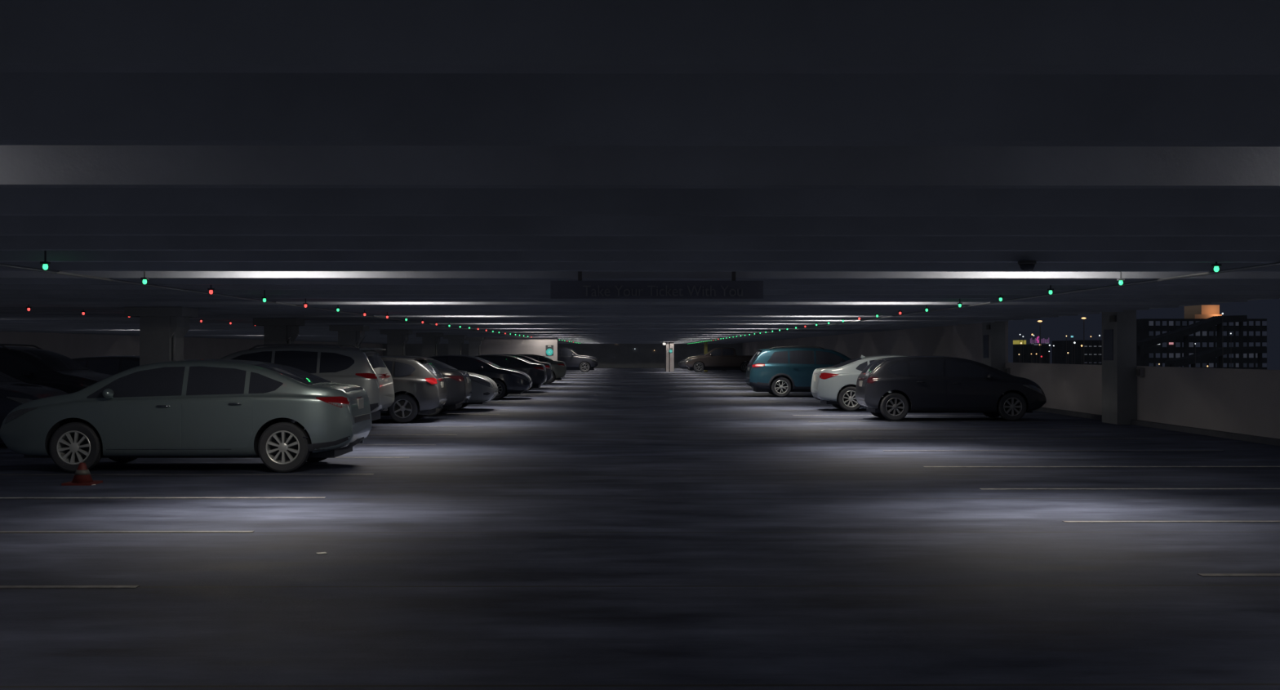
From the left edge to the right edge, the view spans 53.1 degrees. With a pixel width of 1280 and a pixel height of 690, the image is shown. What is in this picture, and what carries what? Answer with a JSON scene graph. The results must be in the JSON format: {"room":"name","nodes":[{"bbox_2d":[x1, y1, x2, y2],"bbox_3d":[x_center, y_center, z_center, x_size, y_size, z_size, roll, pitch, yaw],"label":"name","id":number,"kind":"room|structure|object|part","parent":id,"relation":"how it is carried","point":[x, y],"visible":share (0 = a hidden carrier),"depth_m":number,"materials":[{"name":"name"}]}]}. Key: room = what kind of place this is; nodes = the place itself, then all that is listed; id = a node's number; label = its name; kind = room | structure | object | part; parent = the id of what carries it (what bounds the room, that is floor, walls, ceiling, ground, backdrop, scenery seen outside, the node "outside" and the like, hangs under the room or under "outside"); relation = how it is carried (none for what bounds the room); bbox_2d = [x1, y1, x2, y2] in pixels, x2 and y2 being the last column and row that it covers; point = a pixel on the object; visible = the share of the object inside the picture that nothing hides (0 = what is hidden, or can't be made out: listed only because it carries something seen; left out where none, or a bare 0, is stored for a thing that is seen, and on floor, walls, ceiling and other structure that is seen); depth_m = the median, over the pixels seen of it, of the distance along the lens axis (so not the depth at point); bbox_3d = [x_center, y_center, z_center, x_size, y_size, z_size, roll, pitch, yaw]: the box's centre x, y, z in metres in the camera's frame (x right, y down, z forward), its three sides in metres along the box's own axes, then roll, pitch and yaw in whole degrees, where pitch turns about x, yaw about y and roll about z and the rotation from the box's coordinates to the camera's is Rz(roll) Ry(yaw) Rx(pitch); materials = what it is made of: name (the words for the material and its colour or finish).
{"room":"parking garage","nodes":[
{"label":"parking garage","id":0,"kind":"room"},
{"bbox_2d":[0,331,382,359],"bbox_3d":[-24.571,0.400,58.323,0.300,2.930,131.000,0,0,0],"label":"wall","id":1,"kind":"structure","parent":0,"point":[70,345],"depth_m":59.15,"materials":[{"name":"paint"}]},
{"bbox_2d":[480,337,557,381],"bbox_3d":[-6.615,0.453,68.103,4.450,2.930,0.300,0,0,0],"label":"wall","id":2,"kind":"structure","parent":0,"point":[489,345],"depth_m":67.96,"materials":[{"name":"paint"}]},
{"bbox_2d":[546,345,553,355],"bbox_3d":[-4.801,0.287,67.943,0.408,0.547,0.048,0,0,0],"label":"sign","id":3,"kind":"object","parent":2,"relation":"attached to","point":[549,348],"visible":1,"depth_m":67.95,"materials":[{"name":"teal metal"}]},
{"bbox_2d":[382,342,742,368],"bbox_3d":[-7.459,0.755,124.097,35.470,2.930,0.300,0,0,0],"label":"wall","id":4,"kind":"structure","parent":0,"point":[607,355],"depth_m":124.00,"materials":[{"name":"paint"}]},
{"bbox_2d":[0,0,1279,343],"bbox_3d":[-6.986,-0.864,58.457,35.470,0.800,131.000,0,0,0],"label":"ceiling","id":5,"kind":"structure","parent":0,"point":[444,162],"depth_m":5.98,"materials":[{"name":"concrete"}]},
{"bbox_2d":[40,250,50,270],"bbox_3d":[-5.008,-0.977,10.781,0.061,0.691,0.060,0,0,0],"label":"indicator light","id":6,"kind":"object","parent":5,"relation":"hanging from","point":[45,263],"visible":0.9,"depth_m":10.77,"materials":[{"name":"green plastic"}]},
{"bbox_3d":[-5.008,-1.011,10.781,0.016,0.621,0.015,0,0,0],"label":"stem","id":7,"kind":"part","parent":6,"relation":"part of","materials":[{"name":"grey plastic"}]},
{"bbox_2d":[140,271,148,284],"bbox_3d":[-5.024,-0.962,12.984,0.061,0.695,0.060,0,0,0],"label":"indicator light","id":8,"kind":"object","parent":5,"relation":"hanging from","point":[144,279],"visible":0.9,"depth_m":12.97,"materials":[{"name":"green plastic"}]},
{"bbox_2d":[207,284,214,293],"bbox_3d":[-5.038,-0.947,15.037,0.061,0.703,0.060,0,0,0],"label":"indicator light","id":9,"kind":"object","parent":5,"relation":"hanging from","point":[211,291],"visible":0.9,"depth_m":15.02,"materials":[{"name":"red plastic"}]},
{"bbox_2d":[261,289,267,302],"bbox_3d":[-5.054,-0.931,17.231,0.061,0.711,0.060,0,0,0],"label":"indicator light","id":10,"kind":"object","parent":5,"relation":"hanging from","point":[264,298],"visible":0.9,"depth_m":17.22,"materials":[{"name":"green plastic"}]},
{"bbox_2d":[0,262,568,343],"bbox_3d":[-5.942,-0.448,58.662,0.028,0.028,110.600,0,0,0],"label":"conduit","id":11,"kind":"object","parent":5,"relation":"attached to","point":[1,264],"visible":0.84,"depth_m":15.50,"materials":[{"name":"silver metal"}]},
{"bbox_2d":[550,271,763,298],"bbox_3d":[0.176,-0.905,13.324,2.211,0.846,0.046,0,0,0],"label":"sign","id":12,"kind":"object","parent":5,"relation":"hanging from","point":[580,289],"visible":1,"depth_m":13.30,"materials":[{"name":"grey"}]},
{"bbox_2d":[693,262,1279,343],"bbox_3d":[5.197,-0.448,58.742,0.028,0.028,110.600,0,0,0],"label":"conduit","id":13,"kind":"object","parent":5,"relation":"attached to","point":[1275,263],"visible":0.96,"depth_m":15.57,"materials":[{"name":"silver metal"}]},
{"bbox_2d":[997,294,1003,301],"bbox_3d":[4.944,-0.942,17.548,0.061,0.687,0.060,0,0,0],"label":"indicator light","id":14,"kind":"object","parent":5,"relation":"hanging from","point":[1000,297],"visible":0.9,"depth_m":17.53,"materials":[{"name":"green plastic"}]},
{"bbox_2d":[1017,260,1036,271],"bbox_3d":[3.320,-0.675,10.978,0.156,0.092,0.156,0,0,0],"label":"dome camera","id":15,"kind":"object","parent":5,"relation":"attached to","point":[1025,265],"visible":1,"depth_m":10.93,"materials":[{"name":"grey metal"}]},
{"bbox_2d":[1047,284,1053,294],"bbox_3d":[4.959,-0.953,15.461,0.061,0.687,0.060,0,0,0],"label":"indicator light","id":16,"kind":"object","parent":5,"relation":"hanging from","point":[1050,289],"visible":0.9,"depth_m":15.44,"materials":[{"name":"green plastic"}]},
{"bbox_2d":[1116,271,1124,284],"bbox_3d":[4.975,-0.963,13.245,0.061,0.690,0.060,0,0,0],"label":"indicator light","id":17,"kind":"object","parent":5,"relation":"hanging from","point":[1121,282],"visible":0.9,"depth_m":13.23,"materials":[{"name":"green plastic"}]},
{"bbox_2d":[1211,262,1221,271],"bbox_3d":[4.990,-0.976,11.083,0.061,0.689,0.060,0,0,0],"label":"indicator light","id":18,"kind":"object","parent":5,"relation":"hanging from","point":[1216,265],"visible":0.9,"depth_m":11.06,"materials":[{"name":"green plastic"}]},
{"bbox_2d":[0,368,1279,689],"bbox_3d":[-6.986,2.013,58.441,35.470,0.305,131.000,0,0,0],"label":"floor","id":19,"kind":"structure","parent":0,"point":[597,528],"depth_m":9.78,"materials":[{"name":"paint"}]},
{"bbox_2d":[0,371,67,437],"bbox_3d":[-11.747,0.936,21.091,4.590,1.455,2.005,0,0,0],"label":"car","id":20,"kind":"object","parent":19,"relation":"on","point":[14,393],"visible":0.23,"depth_m":20.58,"materials":[{"name":"grey paint"}]},
{"bbox_2d":[0,343,111,393],"bbox_3d":[-12.189,0.828,24.829,4.620,1.713,2.073,0,0,0],"label":"car","id":21,"kind":"object","parent":19,"relation":"on","point":[34,366],"visible":0.38,"depth_m":24.07,"materials":[{"name":"grey paint"}]},
{"bbox_3d":[-12.853,0.042,25.486,1.913,0.134,0.043,0,0,0],"label":"roof rail","id":22,"kind":"part","parent":21,"relation":"part of","materials":[{"name":"silver metal"}]},
{"bbox_2d":[22,370,31,377],"bbox_3d":[-11.442,0.539,23.906,0.130,0.130,0.213,0,0,0],"label":"mirror","id":23,"kind":"object","parent":21,"relation":"attached to","point":[25,373],"depth_m":23.85,"materials":[{"name":"grey paint"}]},
{"bbox_2d":[61,462,102,485],"bbox_3d":[-6.544,1.506,15.023,0.340,0.250,0.340,0,0,0],"label":"traffic cone","id":24,"kind":"object","parent":19,"relation":"on","point":[82,477],"visible":1,"depth_m":14.95,"materials":[{"name":"red"}]},
{"bbox_2d":[71,355,139,375],"bbox_3d":[-12.288,0.991,31.677,4.120,1.460,1.994,0,0,0],"label":"car","id":25,"kind":"object","parent":19,"relation":"on","point":[109,365],"visible":0.11,"depth_m":30.96,"materials":[{"name":"grey paint"}]},
{"bbox_2d":[124,306,198,365],"bbox_3d":[-8.474,0.207,22.689,1.000,2.930,0.820,0,0,0],"label":"concrete column","id":26,"kind":"structure","parent":19,"relation":"on","point":[162,330],"depth_m":22.34,"materials":[{"name":"grey concrete"}]},
{"bbox_2d":[0,359,372,472],"bbox_3d":[-6.035,0.916,17.252,4.600,1.455,2.005,0,0,0],"label":"car","id":27,"kind":"object","parent":19,"relation":"on","point":[186,408],"visible":1,"depth_m":16.42,"materials":[{"name":"silver metal"}]},
{"bbox_2d":[102,388,114,398],"bbox_3d":[-6.788,0.618,16.352,0.130,0.130,0.213,0,0,0],"label":"mirror","id":28,"kind":"object","parent":27,"relation":"attached to","point":[107,393],"depth_m":16.29,"materials":[{"name":"silver metal"}]},
{"bbox_3d":[-6.038,1.336,16.408,1.600,0.006,0.026,0,0,0],"label":"rocker trim","id":29,"kind":"part","parent":27,"relation":"part of","materials":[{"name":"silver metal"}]},
{"bbox_3d":[-6.408,1.005,16.386,1.060,0.627,0.037,0,0,0],"label":"door","id":30,"kind":"part","parent":27,"relation":"part of","materials":[{"name":"silver metal"}]},
{"bbox_3d":[-6.103,0.781,16.360,0.186,0.028,0.046,0,0,0],"label":"door handle","id":31,"kind":"part","parent":27,"relation":"part of","materials":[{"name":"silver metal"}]},
{"bbox_3d":[-5.408,0.992,16.394,0.900,0.653,0.037,0,0,0],"label":"door","id":32,"kind":"part","parent":27,"relation":"part of","materials":[{"name":"silver metal"}]},
{"bbox_3d":[-5.183,0.753,16.367,0.186,0.028,0.046,0,0,0],"label":"door handle","id":33,"kind":"part","parent":27,"relation":"part of","materials":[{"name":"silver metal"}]},
{"bbox_2d":[315,395,359,407],"bbox_3d":[-3.855,0.738,16.805,0.278,0.142,0.959,0,0,24],"label":"tail lamp","id":34,"kind":"object","parent":27,"relation":"attached to","point":[321,401],"depth_m":16.52,"materials":[{"name":"red plastic"}]},
{"bbox_3d":[-3.783,0.803,17.269,0.044,0.160,0.320,0,0,0],"label":"licence plate","id":35,"kind":"part","parent":27,"relation":"part of","materials":[{"name":"grey metal"}]},
{"bbox_2d":[253,318,304,346],"bbox_3d":[-8.528,0.248,30.248,1.000,2.930,0.820,0,0,0],"label":"concrete column","id":36,"kind":"structure","parent":19,"relation":"on","point":[276,331],"depth_m":29.90,"materials":[{"name":"grey concrete"}]},
{"bbox_2d":[220,334,394,420],"bbox_3d":[-7.427,0.743,25.914,4.620,1.893,2.073,0,0,0],"label":"car","id":37,"kind":"object","parent":19,"relation":"on","point":[364,367],"visible":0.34,"depth_m":25.17,"materials":[{"name":"grey paint"}]},
{"bbox_3d":[-6.763,0.041,25.265,1.913,0.134,0.043,0,0,0],"label":"roof rail","id":38,"kind":"part","parent":37,"relation":"part of","materials":[{"name":"silver metal"}]},
{"bbox_3d":[-6.772,0.048,26.580,1.913,0.134,0.043,0,0,-1],"label":"roof rail","id":39,"kind":"part","parent":37,"relation":"part of","materials":[{"name":"silver metal"}]},
{"bbox_2d":[355,373,385,378],"bbox_3d":[-5.223,0.608,25.446,0.347,0.120,0.997,0,0,25],"label":"tail lamp","id":40,"kind":"object","parent":37,"relation":"attached to","point":[357,375],"depth_m":25.08,"materials":[{"name":"red plastic"}]},
{"bbox_2d":[315,551,327,554],"bbox_3d":[-2.445,1.599,9.834,0.070,0.006,0.060,0,0,-29],"label":"paper scrap","id":41,"kind":"object","parent":19,"relation":"on","point":[319,553],"visible":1,"depth_m":9.81,"materials":[{"name":"white paper"}]},
{"bbox_2d":[328,324,368,347],"bbox_3d":[-8.582,0.289,37.808,1.000,2.930,0.820,0,0,0],"label":"concrete column","id":42,"kind":"structure","parent":19,"relation":"on","point":[348,335],"depth_m":37.46,"materials":[{"name":"grey concrete"}]},
{"bbox_2d":[379,329,412,355],"bbox_3d":[-8.637,0.330,45.368,1.000,2.930,0.820,0,0,0],"label":"concrete column","id":43,"kind":"structure","parent":19,"relation":"on","point":[397,340],"depth_m":45.02,"materials":[{"name":"grey concrete"}]},
{"bbox_2d":[380,355,447,422],"bbox_3d":[-6.467,0.975,28.669,4.120,1.460,1.994,0,0,0],"label":"car","id":44,"kind":"object","parent":19,"relation":"on","point":[423,380],"visible":0.31,"depth_m":27.93,"materials":[{"name":"grey paint"}]},
{"bbox_2d":[425,377,441,384],"bbox_3d":[-4.484,0.788,28.278,0.202,0.148,0.860,0,0,16],"label":"tail lamp","id":45,"kind":"object","parent":44,"relation":"attached to","point":[428,380],"depth_m":27.99,"materials":[{"name":"red plastic"}]},
{"bbox_2d":[416,333,443,357],"bbox_3d":[-8.691,0.371,52.928,1.000,2.930,0.820,0,0,0],"label":"concrete column","id":46,"kind":"structure","parent":19,"relation":"on","point":[430,341],"depth_m":52.58,"materials":[{"name":"grey concrete"}]},
{"bbox_2d":[393,355,471,416],"bbox_3d":[-6.523,0.993,31.629,4.590,1.455,2.005,0,0,0],"label":"car","id":47,"kind":"object","parent":19,"relation":"on","point":[458,382],"visible":0.21,"depth_m":30.93,"materials":[{"name":"grey paint"}]},
{"bbox_2d":[447,375,467,381],"bbox_3d":[-4.338,0.815,31.182,0.278,0.142,0.959,0,0,24],"label":"tail lamp","id":48,"kind":"object","parent":47,"relation":"attached to","point":[450,378],"depth_m":30.88,"materials":[{"name":"red plastic"}]},
{"bbox_2d":[391,355,497,410],"bbox_3d":[-6.162,1.008,34.332,4.590,1.455,2.005,0,0,0],"label":"car","id":49,"kind":"object","parent":19,"relation":"on","point":[484,388],"visible":0.21,"depth_m":33.68,"materials":[{"name":"grey paint"}]},
{"bbox_2d":[443,335,466,355],"bbox_3d":[-8.746,0.412,60.487,1.000,2.930,0.820,0,0,0],"label":"concrete column","id":50,"kind":"structure","parent":19,"relation":"on","point":[455,342],"depth_m":60.14,"materials":[{"name":"grey concrete"}]},
{"bbox_2d":[463,337,483,355],"bbox_3d":[-8.800,0.453,68.047,1.000,2.930,0.820,0,0,0],"label":"concrete column","id":51,"kind":"structure","parent":19,"relation":"on","point":[474,343],"depth_m":67.70,"materials":[{"name":"grey concrete"}]},
{"bbox_2d":[427,354,532,399],"bbox_3d":[-5.921,1.052,42.533,4.590,1.455,2.005,0,0,0],"label":"car","id":52,"kind":"object","parent":19,"relation":"on","point":[510,380],"visible":0.38,"depth_m":41.77,"materials":[{"name":"grey paint"}]},
{"bbox_3d":[-5.540,1.142,41.673,1.060,0.627,0.037,0,0,0],"label":"door","id":53,"kind":"part","parent":52,"relation":"part of","materials":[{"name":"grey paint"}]},
{"bbox_2d":[475,354,546,392],"bbox_3d":[-5.953,1.091,49.733,4.590,1.455,2.005,0,0,0],"label":"car","id":54,"kind":"object","parent":19,"relation":"on","point":[537,372],"visible":0.37,"depth_m":48.98,"materials":[{"name":"grey paint"}]},
{"bbox_2d":[534,366,545,370],"bbox_3d":[-3.769,0.913,49.286,0.278,0.142,0.959,0,0,24],"label":"tail lamp","id":55,"kind":"object","parent":54,"relation":"attached to","point":[536,368],"depth_m":48.99,"materials":[{"name":"red plastic"}]},
{"bbox_2d":[504,354,552,384],"bbox_3d":[-6.092,1.120,55.132,4.590,1.455,2.005,0,0,0],"label":"car","id":56,"kind":"object","parent":19,"relation":"on","point":[548,367],"visible":0.14,"depth_m":54.48,"materials":[{"name":"grey paint"}]},
{"bbox_2d":[517,353,566,383],"bbox_3d":[-5.951,1.165,63.333,4.590,1.455,2.005,0,0,0],"label":"car","id":57,"kind":"object","parent":19,"relation":"on","point":[559,367],"visible":0.26,"depth_m":62.58,"materials":[{"name":"grey paint"}]},
{"bbox_2d":[557,346,598,372],"bbox_3d":[-6.062,1.116,97.444,5.720,1.920,2.204,0,0,0],"label":"car","id":58,"kind":"object","parent":19,"relation":"on","point":[573,361],"visible":0.59,"depth_m":96.50,"materials":[{"name":"grey paint"}]},
{"bbox_3d":[-5.440,1.226,96.477,0.950,0.710,0.040,0,0,0],"label":"door","id":59,"kind":"part","parent":58,"relation":"part of","materials":[{"name":"grey paint"}]},
{"bbox_2d":[677,353,726,370],"bbox_3d":[5.436,1.392,105.416,4.590,1.455,2.005,0,0,0],"label":"car","id":60,"kind":"object","parent":19,"relation":"on","point":[681,363],"visible":0.27,"depth_m":104.67,"materials":[{"name":"grey paint"}]},
{"bbox_2d":[704,342,707,371],"bbox_3d":[5.168,0.628,100.488,0.240,2.930,0.500,0,0,0],"label":"column","id":61,"kind":"structure","parent":19,"relation":"on","point":[705,343],"depth_m":100.25,"materials":[{"name":"beige paint"}]},
{"bbox_2d":[684,346,753,372],"bbox_3d":[6.354,1.119,98.034,5.720,1.920,2.204,0,0,0],"label":"pickup truck","id":62,"kind":"object","parent":19,"relation":"on","point":[718,357],"visible":0.84,"depth_m":97.07,"materials":[{"name":"grey paint"}]},
{"bbox_3d":[5.746,1.229,97.058,0.950,0.710,0.040,0,0,0],"label":"door","id":63,"kind":"part","parent":62,"relation":"part of","materials":[{"name":"grey paint"}]},
{"bbox_3d":[6.631,1.227,97.064,0.780,0.715,0.040,0,0,0],"label":"door","id":64,"kind":"part","parent":62,"relation":"part of","materials":[{"name":"grey paint"}]},
{"bbox_2d":[745,346,850,396],"bbox_3d":[6.118,0.916,44.761,4.720,1.752,2.073,0,0,0],"label":"car","id":65,"kind":"object","parent":19,"relation":"on","point":[796,366],"visible":0.64,"depth_m":43.92,"materials":[{"name":"blue paint"}]},
{"bbox_2d":[749,363,764,367],"bbox_3d":[3.902,0.699,44.227,0.382,0.140,1.042,0,0,-29],"label":"tail lamp","id":66,"kind":"object","parent":65,"relation":"attached to","point":[752,365],"depth_m":43.88,"materials":[{"name":"red plastic"}]},
{"bbox_3d":[4.844,1.237,43.883,0.909,0.540,0.133,0,0,0],"label":"arch trim","id":67,"kind":"part","parent":65,"relation":"part of","materials":[{"name":"grey plastic"}]},
{"bbox_3d":[5.413,0.101,44.107,1.913,0.129,0.041,0,0,-1],"label":"roof rail","id":68,"kind":"part","parent":65,"relation":"part of","materials":[{"name":"grey metal"}]},
{"bbox_3d":[5.564,1.066,43.854,0.900,0.722,0.038,0,0,0],"label":"door","id":69,"kind":"part","parent":65,"relation":"part of","materials":[{"name":"blue paint"}]},
{"bbox_2d":[810,354,906,411],"bbox_3d":[6.904,0.997,34.226,4.500,1.475,2.005,0,0,0],"label":"car","id":70,"kind":"object","parent":19,"relation":"on","point":[828,384],"visible":0.32,"depth_m":33.44,"materials":[{"name":"white paint"}]},
{"bbox_2d":[816,372,839,379],"bbox_3d":[4.805,0.811,33.717,0.335,0.174,1.013,0,0,-29],"label":"tail lamp","id":71,"kind":"object","parent":70,"relation":"attached to","point":[820,375],"depth_m":33.42,"materials":[{"name":"red plastic"}]},
{"bbox_2d":[855,355,1046,421],"bbox_3d":[7.128,0.979,29.517,4.120,1.460,1.994,0,0,0],"label":"car","id":72,"kind":"object","parent":19,"relation":"on","point":[917,384],"visible":1,"depth_m":28.70,"materials":[{"name":"grey paint"}]},
{"bbox_2d":[861,377,878,383],"bbox_3d":[5.151,0.792,29.098,0.202,0.148,0.860,0,0,-17],"label":"tail lamp","id":73,"kind":"object","parent":72,"relation":"attached to","point":[864,380],"depth_m":28.82,"materials":[{"name":"red plastic"}]},
{"bbox_3d":[6.454,1.070,28.659,0.800,0.650,0.037,0,0,0],"label":"door","id":74,"kind":"part","parent":72,"relation":"part of","materials":[{"name":"grey paint"}]},
{"bbox_3d":[7.399,1.080,28.666,1.050,0.629,0.037,0,0,0],"label":"door","id":75,"kind":"part","parent":72,"relation":"part of","materials":[{"name":"grey paint"}]},
{"bbox_2d":[986,373,992,379],"bbox_3d":[7.824,0.705,28.633,0.130,0.130,0.213,0,0,0],"label":"mirror","id":76,"kind":"object","parent":72,"relation":"attached to","point":[989,376],"depth_m":28.57,"materials":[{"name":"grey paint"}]},
{"bbox_2d":[982,320,1004,394],"bbox_3d":[10.318,0.287,37.419,0.455,2.930,0.890,0,0,0],"label":"concrete column","id":77,"kind":"structure","parent":19,"relation":"on","point":[993,333],"depth_m":36.98,"materials":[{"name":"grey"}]},
{"bbox_3d":[10.123,0.047,37.454,0.015,0.670,0.520,0,0,0],"label":"wall panel","id":78,"kind":"part","parent":77,"relation":"part of","materials":[{"name":"grey"}]},
{"bbox_2d":[1102,310,1136,424],"bbox_3d":[10.387,0.235,27.820,0.455,2.930,0.890,0,0,0],"label":"concrete column","id":79,"kind":"structure","parent":19,"relation":"on","point":[1118,328],"depth_m":27.38,"materials":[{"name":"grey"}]},
{"bbox_3d":[10.192,-0.005,27.855,0.015,0.670,0.520,0,0,0],"label":"wall panel","id":80,"kind":"part","parent":79,"relation":"part of","materials":[{"name":"grey"}]},
{"bbox_2d":[665,342,674,371],"bbox_3d":[2.331,0.632,101.267,0.600,2.930,3.500,0,0,0],"label":"pillar","id":81,"kind":"structure","parent":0,"point":[669,357],"depth_m":99.61,"materials":[{"name":"paint"}]},
{"bbox_2d":[668,347,672,352],"bbox_3d":[2.388,0.418,99.495,0.279,0.398,0.048,0,0,0],"label":"poster","id":82,"kind":"object","parent":81,"relation":"attached to","point":[670,349],"visible":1,"depth_m":99.49,"materials":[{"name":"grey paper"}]},
{"bbox_2d":[742,320,1279,438],"bbox_3d":[10.499,0.401,58.576,0.200,2.930,131.000,0,0,0],"label":"wall","id":83,"kind":"structure","parent":0,"point":[1233,400],"depth_m":27.24,"materials":[{"name":"paint"}]},
{"bbox_2d":[1004,368,1009,373],"bbox_3d":[10.507,0.748,36.623,0.100,0.180,0.240,0,0,0],"label":"outlet box","id":84,"kind":"object","parent":83,"relation":"attached to","point":[1006,370],"visible":0.64,"depth_m":36.50,"materials":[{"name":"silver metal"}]},
{"bbox_2d":[1135,368,1144,376],"bbox_3d":[10.575,0.576,27.074,0.100,0.180,0.240,0,0,0],"label":"outlet box","id":85,"kind":"object","parent":83,"relation":"attached to","point":[1139,371],"visible":1,"depth_m":26.97,"materials":[{"name":"silver metal"}]},
{"bbox_2d":[1023,298,1266,319],"bbox_3d":[10.861,-1.068,15.235,0.300,0.460,44.300,0,0,0],"label":"trim","id":86,"kind":"structure","parent":83,"relation":"attached to","point":[1248,299],"depth_m":23.86,"materials":[{"name":"concrete"}]},
{"bbox_2d":[1033,406,1279,445],"bbox_3d":[10.334,1.816,58.567,0.130,0.100,131.000,0,0,0],"label":"trim","id":87,"kind":"structure","parent":83,"relation":"attached to","point":[1254,438],"depth_m":24.69,"materials":[{"name":"grey concrete"}]},
{"label":"outside","id":88,"kind":"structure","parent":0,"visible":0},
{"bbox_3d":[213.866,17.104,241.457,408.800,0.500,560.000,0,0,0],"label":"ground","id":89,"kind":"structure","parent":88,"visible":0},
{"bbox_2d":[1013,340,1026,362],"bbox_3d":[123.328,8.126,415.861,2.472,19.340,6.000,0,0,0],"label":"building","id":90,"kind":"structure","parent":89,"relation":"on","point":[1015,343],"depth_m":413.08,"materials":[{"name":"yellow"}]},
{"bbox_2d":[1019,333,1020,362],"bbox_3d":[98.205,7.231,330.681,0.343,20.210,0.251,0,0,0],"label":"street lamp","id":91,"kind":"object","parent":89,"relation":"on","point":[1020,334],"visible":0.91,"depth_m":330.71,"materials":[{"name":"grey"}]},
{"bbox_2d":[1022,335,1023,362],"bbox_3d":[98.997,7.495,330.686,0.343,19.682,0.251,0,0,0],"label":"street lamp","id":92,"kind":"object","parent":89,"relation":"on","point":[1023,335],"visible":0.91,"depth_m":330.71,"materials":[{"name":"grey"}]},
{"bbox_2d":[1031,333,1033,363],"bbox_3d":[101.373,7.203,330.704,0.458,20.267,0.335,0,0,0],"label":"street lamp","id":93,"kind":"object","parent":89,"relation":"on","point":[1032,334],"visible":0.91,"depth_m":330.71,"materials":[{"name":"brown metal"}]},
{"bbox_2d":[1033,334,1034,363],"bbox_3d":[101.769,7.377,330.706,0.286,19.917,0.209,0,0,0],"label":"street lamp","id":94,"kind":"object","parent":89,"relation":"on","point":[1033,335],"visible":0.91,"depth_m":330.71,"materials":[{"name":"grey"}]},
{"bbox_2d":[1026,336,1049,363],"bbox_3d":[131.325,7.478,427.532,6.720,20.761,14.780,0,0,0],"label":"building","id":95,"kind":"structure","parent":89,"relation":"on","point":[1045,348],"depth_m":420.92,"materials":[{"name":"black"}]},
{"bbox_2d":[1037,320,1042,363],"bbox_3d":[50.111,6.666,160.331,0.600,19.500,0.487,0,0,0],"label":"street lamp","id":96,"kind":"object","parent":89,"relation":"on","point":[1040,321],"visible":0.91,"depth_m":160.31,"materials":[{"name":"brown"}]},
{"bbox_2d":[1066,335,1066,364],"bbox_3d":[100.197,7.461,300.693,0.312,19.426,0.228,0,0,0],"label":"street lamp","id":97,"kind":"object","parent":89,"relation":"on","point":[1066,335],"visible":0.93,"depth_m":300.67,"materials":[{"name":"brown metal"}]},
{"bbox_2d":[1071,335,1073,364],"bbox_3d":[104.901,7.493,310.727,0.560,19.470,0.116,0,0,0],"label":"sign","id":98,"kind":"object","parent":89,"relation":"on","point":[1072,336],"visible":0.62,"depth_m":310.75,"materials":[{"name":"teal"}]},
{"bbox_2d":[1052,340,1102,364],"bbox_3d":[112.950,8.089,330.683,6.400,18.494,20.200,0,0,0],"label":"building","id":99,"kind":"structure","parent":89,"relation":"on","point":[1059,350],"depth_m":321.00,"materials":[{"name":"grey"}]},
{"bbox_2d":[1081,317,1085,364],"bbox_3d":[55.615,6.474,160.372,0.600,19.884,0.487,0,0,0],"label":"street lamp","id":100,"kind":"object","parent":89,"relation":"on","point":[1083,318],"visible":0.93,"depth_m":160.39,"materials":[{"name":"brown"}]},
{"bbox_2d":[1090,335,1091,364],"bbox_3d":[105.957,7.521,300.734,0.312,19.306,0.228,0,0,0],"label":"street lamp","id":101,"kind":"object","parent":89,"relation":"on","point":[1091,335],"visible":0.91,"depth_m":300.74,"materials":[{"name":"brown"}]},
{"bbox_2d":[1136,315,1247,368],"bbox_3d":[130.535,5.096,303.925,25.080,24.190,6.000,0,0,0],"label":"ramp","id":102,"kind":"object","parent":89,"relation":"on","point":[1184,331],"visible":0.57,"depth_m":301.88,"materials":[{"name":"black concrete"}]},
{"bbox_2d":[1195,342,1195,367],"bbox_3d":[119.677,8.325,275.828,0.238,17.429,0.174,0,0,0],"label":"street lamp","id":103,"kind":"object","parent":89,"relation":"on","point":[1195,343],"visible":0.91,"depth_m":275.84,"materials":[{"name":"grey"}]},
{"bbox_2d":[1136,304,1266,369],"bbox_3d":[168.228,2.846,396.087,36.936,29.686,30.250,0,0,0],"label":"office building","id":104,"kind":"structure","parent":89,"relation":"on","point":[1255,330],"depth_m":381.20,"materials":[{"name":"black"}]}
]}

